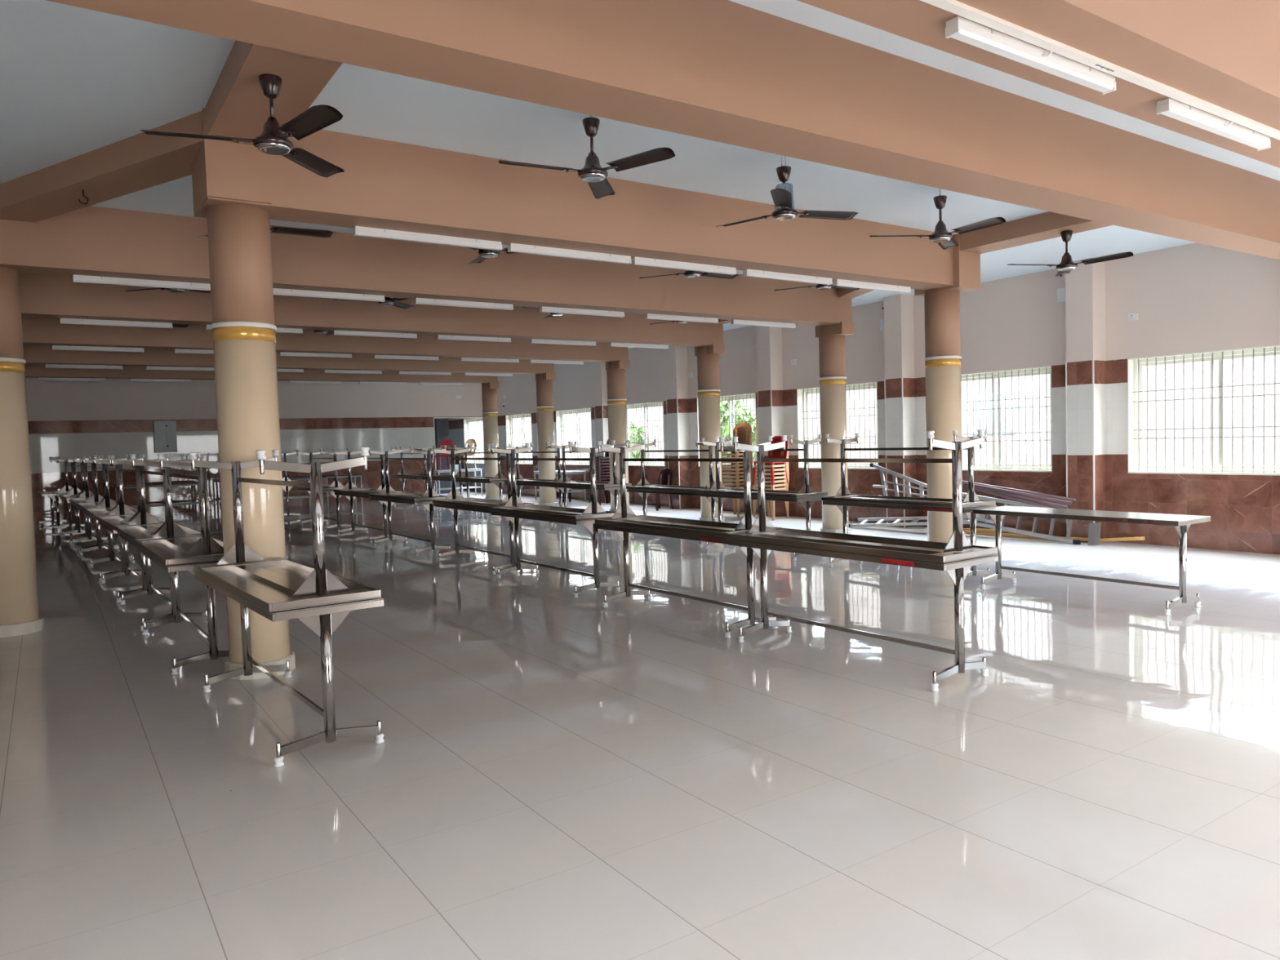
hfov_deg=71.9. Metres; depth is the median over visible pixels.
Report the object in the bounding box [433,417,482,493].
trim
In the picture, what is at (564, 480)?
steel table
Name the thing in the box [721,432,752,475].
plastic chair
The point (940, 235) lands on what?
ceiling fan
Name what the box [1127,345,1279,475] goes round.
window
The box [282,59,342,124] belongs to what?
cross beam
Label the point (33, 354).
ceiling beam
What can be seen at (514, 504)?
steel table
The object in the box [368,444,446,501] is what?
steel table
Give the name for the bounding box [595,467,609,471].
plastic chair
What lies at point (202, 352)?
diffuser
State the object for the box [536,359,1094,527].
trim
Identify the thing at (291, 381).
ceiling light
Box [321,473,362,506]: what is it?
table
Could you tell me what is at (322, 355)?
diffuser
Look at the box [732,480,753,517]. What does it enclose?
plastic chair
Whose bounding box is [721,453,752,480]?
plastic chair
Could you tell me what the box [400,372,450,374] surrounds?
diffuser
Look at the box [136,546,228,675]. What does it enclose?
steel table
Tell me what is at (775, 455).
plastic chair
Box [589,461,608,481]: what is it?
plastic chair
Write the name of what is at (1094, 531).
metal plate
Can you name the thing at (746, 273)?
ceiling light
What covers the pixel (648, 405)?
window
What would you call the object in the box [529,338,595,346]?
ceiling light
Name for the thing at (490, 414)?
column
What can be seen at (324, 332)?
ceiling fan
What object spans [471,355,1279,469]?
windows
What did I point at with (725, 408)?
tree
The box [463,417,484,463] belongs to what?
window
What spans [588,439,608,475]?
plastic chair
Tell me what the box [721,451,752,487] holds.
plastic chair
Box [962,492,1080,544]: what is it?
ladder
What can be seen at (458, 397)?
socket plate
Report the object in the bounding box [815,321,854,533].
column
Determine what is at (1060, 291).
cover plate
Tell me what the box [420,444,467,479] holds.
steel table
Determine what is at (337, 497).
steel table
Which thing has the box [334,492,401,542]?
steel table
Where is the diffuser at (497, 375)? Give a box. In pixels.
[466,373,511,376]
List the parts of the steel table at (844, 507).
foot arm, leg, foot arm, leg, foot arm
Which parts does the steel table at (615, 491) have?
leg, leg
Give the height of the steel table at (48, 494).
0.750 m
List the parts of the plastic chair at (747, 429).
backrest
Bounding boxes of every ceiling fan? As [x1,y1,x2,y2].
[125,288,210,293]
[141,73,345,177]
[172,324,189,327]
[199,226,333,237]
[307,329,333,335]
[333,297,414,309]
[466,247,517,264]
[498,115,675,199]
[520,306,564,318]
[639,270,739,279]
[649,319,720,324]
[716,155,857,226]
[773,280,859,290]
[870,188,1005,249]
[1007,230,1133,276]
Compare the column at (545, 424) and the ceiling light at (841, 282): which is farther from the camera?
the column at (545, 424)
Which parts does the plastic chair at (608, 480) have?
seat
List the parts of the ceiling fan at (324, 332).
blade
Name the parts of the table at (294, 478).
rail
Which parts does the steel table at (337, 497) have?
foot arm, foot arm, leg, foot arm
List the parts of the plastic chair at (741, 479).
seat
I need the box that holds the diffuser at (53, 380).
[40,378,105,381]
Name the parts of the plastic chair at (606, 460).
seat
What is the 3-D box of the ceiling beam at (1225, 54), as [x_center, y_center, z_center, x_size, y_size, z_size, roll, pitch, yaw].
[0.596,-2.039,2.946,18.474,0.570,0.514,-3,3,-34]
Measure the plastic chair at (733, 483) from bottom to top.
0.879 m
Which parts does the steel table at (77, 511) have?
foot arm, foot arm, leg, leg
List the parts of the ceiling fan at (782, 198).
blade, blade, motor, blade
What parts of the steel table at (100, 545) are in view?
foot arm, leg, foot arm, leg, foot arm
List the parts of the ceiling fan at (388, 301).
blade, motor, blade, blade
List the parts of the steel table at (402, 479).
leg, leg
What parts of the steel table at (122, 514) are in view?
foot arm, leg, foot arm, leg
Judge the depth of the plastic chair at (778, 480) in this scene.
15.93 m
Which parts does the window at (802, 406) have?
sash, sash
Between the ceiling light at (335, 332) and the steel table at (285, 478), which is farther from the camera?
the steel table at (285, 478)
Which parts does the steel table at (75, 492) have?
foot arm, leg, leg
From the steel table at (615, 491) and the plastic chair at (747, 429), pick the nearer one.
the steel table at (615, 491)
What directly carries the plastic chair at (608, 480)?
on the plastic chair
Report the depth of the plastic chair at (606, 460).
20.62 m
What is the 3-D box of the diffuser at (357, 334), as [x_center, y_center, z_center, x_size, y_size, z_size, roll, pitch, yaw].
[-3.667,-2.011,12.262,1.120,0.038,0.058,-3,3,-34]
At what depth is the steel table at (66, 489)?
17.99 m
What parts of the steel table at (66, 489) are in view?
leg, leg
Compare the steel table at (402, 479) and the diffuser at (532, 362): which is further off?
the steel table at (402, 479)
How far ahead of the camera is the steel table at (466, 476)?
18.79 m
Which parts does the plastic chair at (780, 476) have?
seat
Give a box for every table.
[36,490,74,530]
[49,455,88,497]
[53,494,93,536]
[56,455,99,500]
[59,497,105,544]
[66,455,114,505]
[69,501,118,553]
[73,454,129,511]
[76,506,132,565]
[81,453,141,518]
[86,512,141,582]
[92,453,165,528]
[97,520,170,602]
[109,453,200,542]
[114,481,199,509]
[115,531,208,631]
[129,452,223,565]
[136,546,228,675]
[188,447,381,612]
[195,573,384,767]
[219,476,311,505]
[280,449,297,480]
[282,485,301,517]
[296,448,349,490]
[297,488,351,531]
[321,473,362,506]
[333,446,401,495]
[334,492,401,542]
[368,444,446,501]
[369,497,451,555]
[391,446,431,477]
[391,475,427,508]
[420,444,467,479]
[421,477,463,512]
[432,442,533,509]
[433,502,533,574]
[434,468,482,496]
[453,443,510,480]
[455,479,505,518]
[489,440,615,520]
[491,511,620,597]
[503,442,568,484]
[504,482,562,526]
[533,470,586,501]
[549,440,631,487]
[549,484,629,533]
[594,435,782,538]
[595,524,777,638]
[626,437,728,493]
[626,488,715,547]
[698,434,827,497]
[700,493,827,560]
[727,429,997,563]
[728,539,998,691]
[821,429,995,508]
[822,501,996,577]
[972,505,1210,615]
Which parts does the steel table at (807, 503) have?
leg, foot arm, leg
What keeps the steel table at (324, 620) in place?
on the floor
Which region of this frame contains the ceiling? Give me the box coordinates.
[0,0,1279,348]
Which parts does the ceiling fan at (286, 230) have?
blade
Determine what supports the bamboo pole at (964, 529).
on the floor
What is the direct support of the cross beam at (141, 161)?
attached to the ceiling
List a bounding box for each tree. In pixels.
[628,422,652,463]
[720,398,756,464]
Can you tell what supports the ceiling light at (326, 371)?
attached to the ceiling beam at (33, 354)
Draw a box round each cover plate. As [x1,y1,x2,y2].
[880,319,884,331]
[1057,287,1065,302]
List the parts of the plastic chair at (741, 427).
leg, backrest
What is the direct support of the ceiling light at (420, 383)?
attached to the ceiling beam at (32, 371)
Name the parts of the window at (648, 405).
sash, sash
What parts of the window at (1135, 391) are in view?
sash, sash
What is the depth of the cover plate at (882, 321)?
14.45 m
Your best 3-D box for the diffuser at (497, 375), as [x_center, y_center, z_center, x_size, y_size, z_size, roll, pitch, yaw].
[-3.398,-2.363,19.840,1.120,0.038,0.058,-3,3,-34]
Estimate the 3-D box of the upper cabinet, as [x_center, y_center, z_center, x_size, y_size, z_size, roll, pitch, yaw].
[-11.804,-1.074,21.949,0.490,0.780,0.170,-3,3,-34]
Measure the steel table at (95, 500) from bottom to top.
0.750 m
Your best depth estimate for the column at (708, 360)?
15.41 m
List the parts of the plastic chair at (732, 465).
seat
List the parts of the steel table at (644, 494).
leg, leg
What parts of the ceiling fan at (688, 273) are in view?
blade, motor, blade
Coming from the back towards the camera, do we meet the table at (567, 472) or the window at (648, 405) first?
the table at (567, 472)
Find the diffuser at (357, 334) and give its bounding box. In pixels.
[335,332,415,337]
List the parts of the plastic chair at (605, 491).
leg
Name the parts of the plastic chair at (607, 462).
seat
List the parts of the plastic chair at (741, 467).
seat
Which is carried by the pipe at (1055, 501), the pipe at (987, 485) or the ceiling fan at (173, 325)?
the pipe at (987, 485)
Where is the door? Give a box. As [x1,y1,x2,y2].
[434,417,451,493]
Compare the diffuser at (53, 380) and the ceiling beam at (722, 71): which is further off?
the diffuser at (53, 380)
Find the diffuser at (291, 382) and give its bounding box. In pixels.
[290,382,340,383]
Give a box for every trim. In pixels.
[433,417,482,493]
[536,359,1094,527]
[920,0,1279,140]
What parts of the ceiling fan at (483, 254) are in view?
blade, motor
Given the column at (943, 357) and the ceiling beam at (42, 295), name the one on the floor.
the column at (943, 357)
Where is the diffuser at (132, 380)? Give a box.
[131,379,191,382]
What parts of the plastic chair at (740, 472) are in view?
seat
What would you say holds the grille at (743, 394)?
attached to the window at (753, 395)
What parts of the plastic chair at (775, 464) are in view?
seat, backrest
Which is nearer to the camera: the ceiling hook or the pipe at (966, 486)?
the ceiling hook
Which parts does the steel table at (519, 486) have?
leg, leg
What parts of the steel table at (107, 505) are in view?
foot arm, leg, leg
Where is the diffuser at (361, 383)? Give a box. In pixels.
[360,382,405,384]
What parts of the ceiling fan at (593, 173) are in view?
blade, motor, blade, blade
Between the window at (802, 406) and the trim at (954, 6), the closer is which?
the trim at (954, 6)
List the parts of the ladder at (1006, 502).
rail, rail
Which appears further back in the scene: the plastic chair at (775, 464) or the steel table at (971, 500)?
the plastic chair at (775, 464)
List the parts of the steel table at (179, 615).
foot arm, leg, foot arm, foot arm, leg, foot arm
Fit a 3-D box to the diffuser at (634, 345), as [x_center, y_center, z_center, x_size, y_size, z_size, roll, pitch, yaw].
[-0.008,-2.230,14.723,1.120,0.038,0.058,-3,3,-34]
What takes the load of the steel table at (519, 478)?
on the steel table at (519, 486)
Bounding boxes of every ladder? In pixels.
[848,462,995,527]
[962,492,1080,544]
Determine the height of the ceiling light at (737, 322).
0.062 m
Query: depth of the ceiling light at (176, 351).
13.68 m
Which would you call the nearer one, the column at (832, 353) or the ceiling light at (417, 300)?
the ceiling light at (417, 300)
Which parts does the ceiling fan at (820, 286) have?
blade, motor, blade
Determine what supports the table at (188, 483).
on the floor
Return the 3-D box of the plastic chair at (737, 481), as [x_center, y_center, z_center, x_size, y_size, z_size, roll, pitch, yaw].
[1.834,-0.387,16.837,0.457,0.879,0.548,1,3,42]
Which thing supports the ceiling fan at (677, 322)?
hanging from the ceiling
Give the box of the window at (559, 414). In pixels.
[555,407,592,465]
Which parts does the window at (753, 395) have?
sash, frame, sash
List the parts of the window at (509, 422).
sash, sash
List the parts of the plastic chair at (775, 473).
seat, backrest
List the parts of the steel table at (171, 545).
foot arm, leg, foot arm, foot arm, leg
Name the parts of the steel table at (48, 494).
foot arm, foot arm, leg, leg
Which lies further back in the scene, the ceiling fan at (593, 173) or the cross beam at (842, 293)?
the cross beam at (842, 293)
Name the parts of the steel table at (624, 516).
foot arm, leg, foot arm, foot arm, leg, foot arm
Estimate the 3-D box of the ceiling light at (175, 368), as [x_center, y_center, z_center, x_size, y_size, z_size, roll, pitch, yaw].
[-8.511,-2.068,16.400,1.156,0.062,0.063,-3,3,-34]
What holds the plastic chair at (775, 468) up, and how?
on the plastic chair at (775, 473)
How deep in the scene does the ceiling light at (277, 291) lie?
9.00 m
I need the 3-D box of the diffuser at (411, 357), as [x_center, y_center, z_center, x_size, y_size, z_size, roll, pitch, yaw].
[-4.117,-2.150,15.591,1.120,0.038,0.058,-3,3,-34]
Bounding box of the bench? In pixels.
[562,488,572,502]
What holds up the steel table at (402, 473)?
on the steel table at (402, 479)
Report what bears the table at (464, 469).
on the floor
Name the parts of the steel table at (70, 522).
foot arm, leg, leg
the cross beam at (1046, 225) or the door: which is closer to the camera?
the cross beam at (1046, 225)
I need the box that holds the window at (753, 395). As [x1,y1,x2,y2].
[697,392,756,467]
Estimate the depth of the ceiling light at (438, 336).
13.04 m
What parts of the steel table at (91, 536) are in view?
foot arm, foot arm, leg, foot arm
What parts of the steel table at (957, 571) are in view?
foot arm, leg, foot arm, foot arm, leg, foot arm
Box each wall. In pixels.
[25,377,482,521]
[448,242,1279,554]
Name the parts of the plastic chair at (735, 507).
leg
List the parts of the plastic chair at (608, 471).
seat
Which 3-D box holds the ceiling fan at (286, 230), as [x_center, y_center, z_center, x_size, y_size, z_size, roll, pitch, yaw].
[-2.981,-2.165,7.097,0.978,0.386,1.116,-3,3,-32]
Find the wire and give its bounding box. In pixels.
[1042,51,1053,57]
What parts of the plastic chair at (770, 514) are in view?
leg, leg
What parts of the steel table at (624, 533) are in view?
foot arm, leg, foot arm, foot arm, leg, foot arm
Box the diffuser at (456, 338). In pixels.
[439,336,510,342]
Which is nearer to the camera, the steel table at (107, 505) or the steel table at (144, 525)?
the steel table at (144, 525)
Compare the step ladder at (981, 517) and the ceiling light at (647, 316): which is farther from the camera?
the step ladder at (981, 517)
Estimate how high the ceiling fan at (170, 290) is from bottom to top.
0.386 m
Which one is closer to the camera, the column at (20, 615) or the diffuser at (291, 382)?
the column at (20, 615)
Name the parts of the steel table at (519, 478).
foot arm, leg, leg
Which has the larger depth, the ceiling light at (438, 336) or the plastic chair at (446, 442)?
the plastic chair at (446, 442)
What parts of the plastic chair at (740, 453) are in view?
seat, backrest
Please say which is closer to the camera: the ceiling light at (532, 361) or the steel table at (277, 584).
the steel table at (277, 584)
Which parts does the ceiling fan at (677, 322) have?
blade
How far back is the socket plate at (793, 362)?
16.18 m
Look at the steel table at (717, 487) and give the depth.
11.06 m
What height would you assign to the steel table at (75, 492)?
0.750 m
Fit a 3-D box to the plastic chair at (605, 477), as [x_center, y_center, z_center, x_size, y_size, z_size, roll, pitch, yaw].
[-0.856,-0.069,20.832,0.548,0.879,0.457,-3,3,-34]
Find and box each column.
[0,266,44,637]
[191,107,295,679]
[481,381,499,500]
[535,372,557,506]
[605,359,630,511]
[694,343,725,522]
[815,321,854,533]
[914,233,980,542]
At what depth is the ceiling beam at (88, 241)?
9.18 m
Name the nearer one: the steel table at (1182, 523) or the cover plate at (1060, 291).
the steel table at (1182, 523)
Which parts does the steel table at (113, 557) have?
foot arm, foot arm, leg, leg, foot arm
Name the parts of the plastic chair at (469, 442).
backrest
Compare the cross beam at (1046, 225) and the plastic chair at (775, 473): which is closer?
the cross beam at (1046, 225)
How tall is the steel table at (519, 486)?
0.750 m
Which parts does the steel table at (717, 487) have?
foot arm, leg, foot arm, foot arm, leg, foot arm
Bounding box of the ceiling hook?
[78,189,88,204]
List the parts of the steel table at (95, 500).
foot arm, leg, leg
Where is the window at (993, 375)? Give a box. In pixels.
[960,365,1052,471]
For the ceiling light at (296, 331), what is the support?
attached to the ceiling beam at (42, 295)
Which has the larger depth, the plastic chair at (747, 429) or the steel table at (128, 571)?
the plastic chair at (747, 429)
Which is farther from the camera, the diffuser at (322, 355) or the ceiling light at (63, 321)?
the diffuser at (322, 355)
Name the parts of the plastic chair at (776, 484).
seat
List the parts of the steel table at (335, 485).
foot arm, leg, foot arm, leg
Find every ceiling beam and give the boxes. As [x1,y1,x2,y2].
[0,205,852,325]
[18,272,723,346]
[21,317,628,362]
[22,345,554,373]
[24,364,497,383]
[46,0,1279,260]
[199,124,953,290]
[796,0,1279,168]
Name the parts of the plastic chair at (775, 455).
leg, seat, leg, backrest, leg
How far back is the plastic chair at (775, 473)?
15.95 m
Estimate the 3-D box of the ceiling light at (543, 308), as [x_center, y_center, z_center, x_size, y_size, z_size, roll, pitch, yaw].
[-0.688,-2.038,10.709,1.156,0.062,0.063,-3,3,-34]
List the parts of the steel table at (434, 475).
leg, leg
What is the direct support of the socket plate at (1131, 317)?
attached to the wall at (1196, 297)
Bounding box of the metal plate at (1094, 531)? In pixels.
[1088,522,1100,545]
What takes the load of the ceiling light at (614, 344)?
attached to the ceiling beam at (42, 295)
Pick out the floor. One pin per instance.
(555, 775)
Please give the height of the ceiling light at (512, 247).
0.062 m
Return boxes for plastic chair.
[433,439,453,470]
[454,438,476,469]
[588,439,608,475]
[588,443,608,478]
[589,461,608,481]
[589,473,609,493]
[589,476,609,496]
[589,479,609,499]
[589,490,608,505]
[595,464,609,481]
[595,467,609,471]
[595,470,609,490]
[642,467,673,511]
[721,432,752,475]
[721,435,752,479]
[721,440,752,483]
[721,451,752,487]
[721,451,752,488]
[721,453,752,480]
[721,458,752,482]
[721,462,752,502]
[722,466,752,506]
[723,428,751,472]
[724,471,752,509]
[732,422,751,468]
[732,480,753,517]
[735,475,753,513]
[752,435,788,484]
[752,443,788,488]
[752,454,788,501]
[752,463,788,504]
[753,468,788,508]
[753,472,788,512]
[753,473,789,516]
[753,476,789,520]
[754,447,788,490]
[755,450,788,489]
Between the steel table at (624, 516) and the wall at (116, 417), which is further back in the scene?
the wall at (116, 417)
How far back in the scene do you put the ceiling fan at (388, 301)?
10.72 m
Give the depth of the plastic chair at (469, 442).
25.51 m
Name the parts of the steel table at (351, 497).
foot arm, leg, foot arm, foot arm, leg, foot arm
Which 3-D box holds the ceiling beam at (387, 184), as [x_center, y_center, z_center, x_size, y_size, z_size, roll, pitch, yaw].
[0.402,-2.257,7.876,7.810,0.570,0.355,-3,3,-34]
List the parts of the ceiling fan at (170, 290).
blade, blade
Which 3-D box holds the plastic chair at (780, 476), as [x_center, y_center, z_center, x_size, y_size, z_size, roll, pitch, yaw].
[2.386,-0.085,16.008,0.457,0.879,0.548,1,4,45]
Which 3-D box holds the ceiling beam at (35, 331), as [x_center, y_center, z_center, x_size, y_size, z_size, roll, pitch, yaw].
[-4.742,-2.432,15.015,10.620,0.570,0.355,-3,3,-34]
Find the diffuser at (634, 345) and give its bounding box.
[612,343,667,348]
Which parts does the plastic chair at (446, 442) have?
leg, leg, backrest, leg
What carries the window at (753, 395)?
in the wall at (1196, 297)
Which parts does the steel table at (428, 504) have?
foot arm, leg, foot arm, foot arm, leg, foot arm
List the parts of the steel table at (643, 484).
foot arm, leg, foot arm, foot arm, leg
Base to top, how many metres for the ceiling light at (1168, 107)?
0.062 m
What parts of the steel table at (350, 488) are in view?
foot arm, leg, foot arm, leg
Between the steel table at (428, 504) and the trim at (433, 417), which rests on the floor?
the steel table at (428, 504)
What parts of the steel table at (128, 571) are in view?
foot arm, leg, foot arm, foot arm, leg, foot arm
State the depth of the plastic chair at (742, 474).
16.73 m
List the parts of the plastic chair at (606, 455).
leg, seat, backrest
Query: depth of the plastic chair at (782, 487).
15.97 m
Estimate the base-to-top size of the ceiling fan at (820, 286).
0.386 m
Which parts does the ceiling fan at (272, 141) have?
blade, motor, blade, blade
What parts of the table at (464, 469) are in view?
leg, leg, leg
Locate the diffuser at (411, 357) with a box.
[375,355,437,359]
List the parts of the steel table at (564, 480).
foot arm, leg, foot arm, leg, foot arm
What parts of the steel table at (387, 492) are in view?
foot arm, leg, foot arm, foot arm, leg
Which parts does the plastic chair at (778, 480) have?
seat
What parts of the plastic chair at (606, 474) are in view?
seat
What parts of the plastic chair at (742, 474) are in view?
seat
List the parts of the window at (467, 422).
sash, sash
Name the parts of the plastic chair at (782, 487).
seat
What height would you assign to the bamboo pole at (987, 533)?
0.135 m
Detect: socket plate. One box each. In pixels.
[456,395,462,399]
[791,359,796,364]
[1128,312,1137,320]
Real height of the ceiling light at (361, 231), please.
0.062 m
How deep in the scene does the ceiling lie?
5.87 m
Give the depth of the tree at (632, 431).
27.57 m
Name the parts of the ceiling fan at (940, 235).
blade, motor, blade, blade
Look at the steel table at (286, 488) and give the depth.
19.40 m
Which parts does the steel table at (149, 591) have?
foot arm, leg, foot arm, foot arm, leg, foot arm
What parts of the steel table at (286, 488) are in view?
leg, foot arm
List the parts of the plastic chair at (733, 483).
seat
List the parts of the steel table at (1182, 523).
foot arm, leg, foot arm, foot arm, leg, foot arm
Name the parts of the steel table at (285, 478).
leg, foot arm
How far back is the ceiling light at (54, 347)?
12.96 m
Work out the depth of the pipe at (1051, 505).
11.82 m
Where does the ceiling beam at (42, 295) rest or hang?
attached to the ceiling
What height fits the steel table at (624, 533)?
0.750 m
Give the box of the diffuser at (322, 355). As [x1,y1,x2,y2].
[281,353,351,357]
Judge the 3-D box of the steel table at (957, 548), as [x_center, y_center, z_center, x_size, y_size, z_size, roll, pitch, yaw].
[1.383,0.065,5.872,0.535,0.750,1.845,-4,3,-35]
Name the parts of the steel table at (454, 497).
foot arm, leg, foot arm, foot arm, leg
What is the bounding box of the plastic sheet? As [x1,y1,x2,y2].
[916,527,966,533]
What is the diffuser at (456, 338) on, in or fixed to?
attached to the ceiling light at (438, 336)
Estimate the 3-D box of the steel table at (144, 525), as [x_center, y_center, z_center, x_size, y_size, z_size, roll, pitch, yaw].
[-4.564,0.128,8.285,0.535,0.750,1.845,-4,3,-36]
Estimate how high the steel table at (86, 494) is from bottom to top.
0.750 m
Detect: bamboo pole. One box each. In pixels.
[963,528,1053,540]
[964,529,1145,542]
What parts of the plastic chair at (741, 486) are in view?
seat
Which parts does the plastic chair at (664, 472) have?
leg, backrest, leg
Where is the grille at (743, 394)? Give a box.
[720,393,755,464]
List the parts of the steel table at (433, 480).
leg, leg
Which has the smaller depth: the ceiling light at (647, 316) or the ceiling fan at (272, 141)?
the ceiling fan at (272, 141)
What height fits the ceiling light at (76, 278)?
0.062 m
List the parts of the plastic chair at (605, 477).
seat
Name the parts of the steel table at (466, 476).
leg, leg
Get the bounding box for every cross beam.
[0,111,203,222]
[204,40,327,145]
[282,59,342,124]
[715,319,730,324]
[838,288,873,298]
[959,211,1112,253]
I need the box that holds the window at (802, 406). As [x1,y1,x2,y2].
[796,381,878,469]
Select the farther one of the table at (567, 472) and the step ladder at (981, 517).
the table at (567, 472)
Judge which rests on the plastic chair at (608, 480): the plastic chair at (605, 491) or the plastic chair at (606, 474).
the plastic chair at (606, 474)
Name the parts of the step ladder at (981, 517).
rail, frame, frame, rail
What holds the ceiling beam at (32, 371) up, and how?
attached to the ceiling
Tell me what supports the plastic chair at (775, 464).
on the plastic chair at (775, 468)
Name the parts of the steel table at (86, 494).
leg, leg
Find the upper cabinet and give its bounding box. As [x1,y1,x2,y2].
[152,421,177,453]
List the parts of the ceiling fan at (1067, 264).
blade, blade, motor, blade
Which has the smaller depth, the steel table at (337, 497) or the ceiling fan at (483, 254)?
the ceiling fan at (483, 254)
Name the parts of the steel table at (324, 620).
foot arm, leg, foot arm, foot arm, leg, foot arm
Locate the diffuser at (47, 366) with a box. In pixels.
[46,365,121,368]
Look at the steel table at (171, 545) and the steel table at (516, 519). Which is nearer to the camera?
the steel table at (171, 545)
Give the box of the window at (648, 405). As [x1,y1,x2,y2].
[626,400,665,466]
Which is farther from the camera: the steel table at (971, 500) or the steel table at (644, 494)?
the steel table at (644, 494)
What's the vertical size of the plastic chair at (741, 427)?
0.879 m
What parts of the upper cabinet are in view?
door, door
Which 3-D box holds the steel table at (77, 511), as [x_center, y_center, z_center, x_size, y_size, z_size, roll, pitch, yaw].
[-10.059,0.697,15.915,0.535,0.750,1.845,-4,3,-36]
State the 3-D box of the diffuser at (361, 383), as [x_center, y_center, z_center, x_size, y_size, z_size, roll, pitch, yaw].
[-6.287,-2.360,21.608,1.120,0.038,0.058,-3,3,-34]
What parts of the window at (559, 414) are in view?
sash, sash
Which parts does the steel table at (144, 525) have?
foot arm, leg, foot arm, leg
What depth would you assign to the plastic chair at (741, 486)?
16.68 m
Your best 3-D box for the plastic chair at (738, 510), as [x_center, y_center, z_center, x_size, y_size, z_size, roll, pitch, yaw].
[1.851,0.172,16.863,0.457,0.879,0.548,1,3,42]
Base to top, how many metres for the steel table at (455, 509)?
0.750 m
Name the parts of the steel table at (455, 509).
foot arm, leg, foot arm, foot arm, leg, foot arm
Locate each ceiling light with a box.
[38,377,106,381]
[44,364,123,369]
[52,345,144,352]
[59,318,173,328]
[72,274,210,291]
[130,378,191,382]
[146,366,214,370]
[174,348,213,354]
[205,324,302,333]
[272,288,384,302]
[276,368,303,372]
[280,351,351,358]
[289,380,341,384]
[324,369,382,373]
[333,329,417,338]
[352,226,502,251]
[359,381,406,384]
[373,355,439,360]
[398,371,451,375]
[413,297,513,310]
[419,382,463,385]
[436,334,511,342]
[460,357,519,362]
[464,372,512,376]
[507,243,631,264]
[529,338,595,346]
[529,359,583,364]
[539,306,624,317]
[608,342,668,348]
[631,256,736,275]
[644,313,718,323]
[730,319,795,328]
[742,269,832,284]
[832,279,911,293]
[945,15,1115,94]
[1155,97,1270,151]
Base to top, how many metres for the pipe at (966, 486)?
0.287 m
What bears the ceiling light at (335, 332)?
attached to the ceiling beam at (42, 295)
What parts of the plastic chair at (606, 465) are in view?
seat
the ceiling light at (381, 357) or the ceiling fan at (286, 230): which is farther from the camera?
the ceiling light at (381, 357)
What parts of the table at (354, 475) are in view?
leg, rail, leg, leg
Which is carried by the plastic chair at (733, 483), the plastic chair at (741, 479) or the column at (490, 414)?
the plastic chair at (741, 479)
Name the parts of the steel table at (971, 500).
foot arm, leg, foot arm, foot arm, leg, foot arm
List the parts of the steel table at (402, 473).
leg, leg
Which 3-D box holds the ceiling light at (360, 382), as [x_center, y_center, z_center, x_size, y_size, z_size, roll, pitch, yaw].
[-6.287,-2.369,21.607,1.156,0.062,0.063,-3,3,-34]
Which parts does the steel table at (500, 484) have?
leg, leg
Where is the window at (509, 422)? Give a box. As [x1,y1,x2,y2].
[505,413,533,464]
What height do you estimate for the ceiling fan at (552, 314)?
0.386 m
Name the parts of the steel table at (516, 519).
foot arm, leg, foot arm, foot arm, leg, foot arm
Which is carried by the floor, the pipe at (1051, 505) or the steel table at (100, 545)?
the steel table at (100, 545)
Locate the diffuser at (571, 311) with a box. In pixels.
[543,308,623,316]
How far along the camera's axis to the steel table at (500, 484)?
18.12 m
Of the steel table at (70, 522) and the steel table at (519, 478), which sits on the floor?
the steel table at (70, 522)
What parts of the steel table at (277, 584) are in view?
foot arm, leg, foot arm, foot arm, leg, foot arm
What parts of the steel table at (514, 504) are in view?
foot arm, leg, foot arm, foot arm, leg, foot arm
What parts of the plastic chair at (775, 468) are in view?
seat, backrest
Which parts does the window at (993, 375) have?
sash, sash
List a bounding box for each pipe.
[962,480,1075,501]
[962,481,1072,503]
[962,484,1068,507]
[964,486,1066,508]
[973,488,1057,508]
[994,489,1071,505]
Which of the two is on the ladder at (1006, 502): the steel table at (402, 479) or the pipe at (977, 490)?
the pipe at (977, 490)
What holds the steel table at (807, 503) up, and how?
on the floor
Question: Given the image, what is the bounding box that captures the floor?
[0,490,1279,959]
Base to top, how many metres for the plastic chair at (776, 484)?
0.879 m
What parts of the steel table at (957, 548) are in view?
foot arm, leg, foot arm, foot arm, leg, foot arm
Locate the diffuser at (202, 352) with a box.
[176,350,213,354]
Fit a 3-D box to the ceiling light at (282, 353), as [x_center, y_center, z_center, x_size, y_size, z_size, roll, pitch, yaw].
[-5.397,-2.083,14.729,1.156,0.062,0.063,-3,3,-34]
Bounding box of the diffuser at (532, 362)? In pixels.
[531,360,582,364]
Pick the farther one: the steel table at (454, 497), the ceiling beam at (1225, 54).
the steel table at (454, 497)
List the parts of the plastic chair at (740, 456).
seat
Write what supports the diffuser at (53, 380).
attached to the ceiling light at (40, 378)
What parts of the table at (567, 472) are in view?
leg, rail, leg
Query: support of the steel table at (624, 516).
on the steel table at (624, 533)

